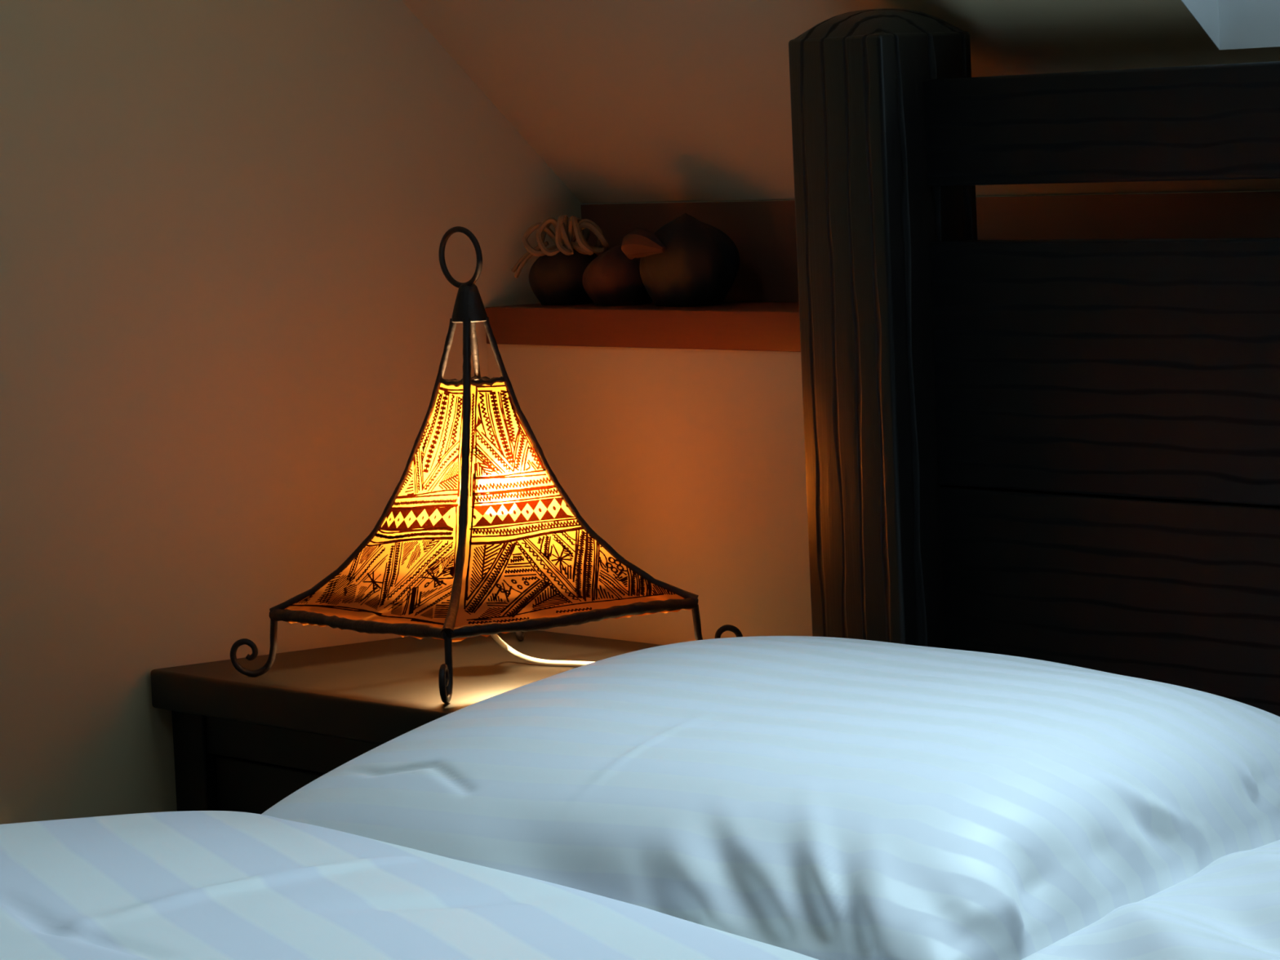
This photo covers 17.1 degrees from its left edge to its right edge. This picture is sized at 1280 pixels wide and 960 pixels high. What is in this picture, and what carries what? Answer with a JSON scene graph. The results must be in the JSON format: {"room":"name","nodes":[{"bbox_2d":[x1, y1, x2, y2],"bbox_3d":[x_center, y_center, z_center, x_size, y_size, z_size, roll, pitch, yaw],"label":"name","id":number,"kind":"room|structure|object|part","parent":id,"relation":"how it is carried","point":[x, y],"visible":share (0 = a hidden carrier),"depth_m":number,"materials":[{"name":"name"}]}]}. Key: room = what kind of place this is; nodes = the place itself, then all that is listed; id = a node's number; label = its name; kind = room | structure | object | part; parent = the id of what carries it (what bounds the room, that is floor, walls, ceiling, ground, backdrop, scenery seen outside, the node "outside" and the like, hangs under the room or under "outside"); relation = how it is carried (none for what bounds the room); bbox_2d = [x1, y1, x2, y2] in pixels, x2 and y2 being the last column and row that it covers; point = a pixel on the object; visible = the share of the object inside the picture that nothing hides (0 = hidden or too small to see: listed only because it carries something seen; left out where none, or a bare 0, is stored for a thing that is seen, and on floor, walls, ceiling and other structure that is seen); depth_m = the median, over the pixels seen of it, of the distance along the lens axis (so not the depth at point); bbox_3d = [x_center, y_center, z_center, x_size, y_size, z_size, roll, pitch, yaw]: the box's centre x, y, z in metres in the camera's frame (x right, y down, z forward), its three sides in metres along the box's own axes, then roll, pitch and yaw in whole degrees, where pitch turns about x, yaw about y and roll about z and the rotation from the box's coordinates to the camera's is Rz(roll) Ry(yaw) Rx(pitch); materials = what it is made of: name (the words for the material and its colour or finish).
{"room":"bedroom","nodes":[
{"label":"bedroom","id":0,"kind":"room"},
{"bbox_2d":[0,0,582,824],"bbox_3d":[-1.985,-0.354,3.081,4.795,2.586,0.120,-6,6,-37],"label":"wall","id":1,"kind":"structure","parent":0,"point":[227,300],"depth_m":4.19,"materials":[{"name":"beige paint"}]},
{"bbox_2d":[486,343,812,644],"bbox_3d":[1.298,0.391,2.642,0.120,0.892,4.604,-6,6,-37],"label":"wall","id":2,"kind":"structure","parent":0,"point":[690,464],"depth_m":4.15,"materials":[{"name":"beige paint"}]},
{"bbox_2d":[484,191,1279,351],"bbox_3d":[1.249,-0.124,2.639,0.134,0.138,4.500,-6,6,-37],"label":"ledge","id":3,"kind":"object","parent":2,"relation":"on","point":[763,233],"visible":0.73,"depth_m":4.13,"materials":[{"name":"red wood"}]},
{"bbox_2d":[511,214,609,305],"bbox_3d":[-0.071,-0.227,4.368,0.085,0.092,0.110,-6,6,-37],"label":"decorative vase","id":4,"kind":"object","parent":3,"relation":"on","point":[556,277],"visible":0.94,"depth_m":4.35,"materials":[{"name":"dried gourd shell"},{"name":"natural raffia cord"}]},
{"bbox_2d":[582,242,652,305],"bbox_3d":[-0.017,-0.209,4.305,0.082,0.062,0.086,-6,6,-37],"label":"decorative vase","id":5,"kind":"object","parent":3,"relation":"on","point":[611,278],"visible":0.62,"depth_m":4.27,"materials":[{"name":"brown ceramic"}]},
{"bbox_2d":[621,212,739,306],"bbox_3d":[0.043,-0.219,4.215,0.117,0.092,0.100,0,5,24],"label":"decorative vase","id":6,"kind":"object","parent":3,"relation":"on","point":[687,261],"visible":1,"depth_m":4.18,"materials":[{"name":"brown ceramic"}]},
{"bbox_2d":[401,0,1279,203],"bbox_3d":[-0.582,-0.803,1.155,4.797,1.619,4.604,-6,6,-37],"label":"ceiling","id":7,"kind":"structure","parent":0,"point":[624,100],"depth_m":4.12,"materials":[{"name":"paint"}]},
{"bbox_2d":[1181,0,1279,49],"bbox_3d":[0.503,-0.791,2.917,0.714,0.964,1.057,-6,6,-37],"label":"window","id":8,"kind":"structure","parent":7,"relation":"attached to","point":[1229,24],"depth_m":3.51,"materials":[{"name":"glass"}]},
{"bbox_2d":[582,190,1279,302],"bbox_3d":[1.371,0.314,2.693,0.050,1.030,4.604,-6,6,-37],"label":"wall","id":9,"kind":"structure","parent":0,"point":[1255,190],"depth_m":3.93,"materials":[{"name":"beige paint"}]},
{"bbox_3d":[-0.514,1.064,1.377,4.855,0.080,4.724,-6,6,-37],"label":"floor","id":10,"kind":"structure","parent":0,"visible":0},
{"bbox_2d":[150,630,662,814],"bbox_3d":[-0.110,0.480,4.063,0.417,0.600,0.640,-6,6,-37],"label":"nightstand","id":11,"kind":"object","parent":10,"relation":"on","point":[242,743],"visible":0.31,"depth_m":4.07,"materials":[{"name":"black wood"}]},
{"bbox_3d":[-0.409,0.501,4.198,0.058,0.561,0.058,-6,6,-37],"label":"leg","id":12,"kind":"part","parent":11,"relation":"part of","materials":[{"name":"black wood"}]},
{"bbox_3d":[-0.252,0.371,3.955,0.018,0.187,0.500,-6,6,-37],"label":"drawer","id":13,"kind":"part","parent":11,"relation":"part of","materials":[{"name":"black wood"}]},
{"bbox_2d":[230,226,742,703],"bbox_3d":[-0.132,-0.028,3.997,0.359,0.423,0.435,-6,6,-37],"label":"table lamp","id":14,"kind":"object","parent":11,"relation":"on","point":[477,534],"visible":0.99,"depth_m":3.99,"materials":[{"name":"orange leather"}]},
{"bbox_3d":[-0.369,0.160,4.071,0.049,0.057,0.007,-2,5,8],"label":"leg","id":15,"kind":"part","parent":14,"relation":"part of","materials":[{"name":"metal"}]},
{"bbox_3d":[-0.262,0.134,3.953,0.012,0.015,0.287,-6,6,-38],"label":"rod","id":16,"kind":"part","parent":14,"relation":"part of","materials":[{"name":"metal"}]},
{"bbox_3d":[-0.219,0.025,3.980,0.124,0.224,0.286,-6,6,-37],"label":"leather panel","id":17,"kind":"part","parent":14,"relation":"part of","materials":[{"name":"brown"}]},
{"bbox_3d":[-0.174,0.172,3.822,0.007,0.057,0.048,-2,5,6],"label":"leg","id":18,"kind":"part","parent":14,"relation":"part of","materials":[{"name":"metal"}]},
{"bbox_3d":[-0.121,0.133,4.264,0.007,0.057,0.048,-2,5,6],"label":"leg","id":19,"kind":"part","parent":14,"relation":"part of","materials":[{"name":"metal"}]},
{"bbox_3d":[-0.017,0.152,3.995,0.306,0.055,0.063,1,6,32],"label":"power cord","id":20,"kind":"part","parent":14,"relation":"part of","materials":[{"name":"white plastic"}]},
{"bbox_3d":[-0.102,0.021,3.966,0.286,0.224,0.124,-6,6,-37],"label":"leather panel","id":21,"kind":"part","parent":14,"relation":"part of","materials":[{"name":"brown"}]},
{"bbox_3d":[-0.061,0.128,3.928,0.287,0.014,0.012,-6,6,-38],"label":"rod","id":22,"kind":"part","parent":14,"relation":"part of","materials":[{"name":"metal"}]},
{"bbox_3d":[0.073,0.145,4.015,0.049,0.057,0.007,-2,5,8],"label":"leg","id":23,"kind":"part","parent":14,"relation":"part of","materials":[{"name":"metal"}]},
{"bbox_2d":[788,8,1279,716],"bbox_3d":[-0.154,0.314,2.451,2.331,1.203,1.772,-6,6,-37],"label":"bed","id":24,"kind":"object","parent":10,"relation":"on","point":[1066,451],"visible":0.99,"depth_m":3.60,"materials":[{"name":"black wood"}]},
{"bbox_3d":[0.234,0.186,3.773,0.106,1.203,0.126,-6,6,-37],"label":"post","id":25,"kind":"part","parent":24,"relation":"part of","materials":[{"name":"black wood"}]},
{"bbox_3d":[0.719,-0.271,3.084,0.034,0.092,1.528,-6,6,-37],"label":"rail","id":26,"kind":"part","parent":24,"relation":"part of","materials":[{"name":"black wood"}]},
{"bbox_3d":[0.728,-0.072,3.100,0.034,0.212,1.528,-6,6,-37],"label":"headboard panel","id":27,"kind":"part","parent":24,"relation":"part of","materials":[{"name":"black wood"}]},
{"bbox_3d":[0.743,0.277,3.130,0.034,0.485,1.528,-6,6,-37],"label":"headboard panel","id":28,"kind":"part","parent":24,"relation":"part of","materials":[{"name":"black wood"}]},
{"bbox_3d":[-0.144,0.552,2.492,2.177,0.218,1.603,-6,6,-37],"label":"mattress","id":29,"kind":"object","parent":24,"relation":"on","visible":0},
{"bbox_2d":[0,810,818,959],"bbox_3d":[-0.520,0.596,2.220,1.835,0.514,1.777,-6,6,-37],"label":"duvet","id":30,"kind":"object","parent":29,"relation":"on","point":[188,885],"visible":1,"depth_m":2.82,"materials":[{"name":"white fabric"}]},
{"bbox_2d":[261,635,1279,959],"bbox_3d":[0.137,0.256,3.170,0.658,0.222,0.952,-6,6,-37],"label":"pillow","id":31,"kind":"object","parent":29,"relation":"on","point":[818,797],"visible":0.87,"depth_m":2.92,"materials":[{"name":"white fabric"}]},
{"bbox_2d":[1021,840,1279,959],"bbox_3d":[0.558,0.324,2.522,0.660,0.157,0.904,-6,6,-37],"label":"sheet","id":32,"kind":"object","parent":29,"relation":"on","point":[1228,909],"visible":1,"depth_m":2.65,"materials":[{"name":"white fabric"}]}
]}

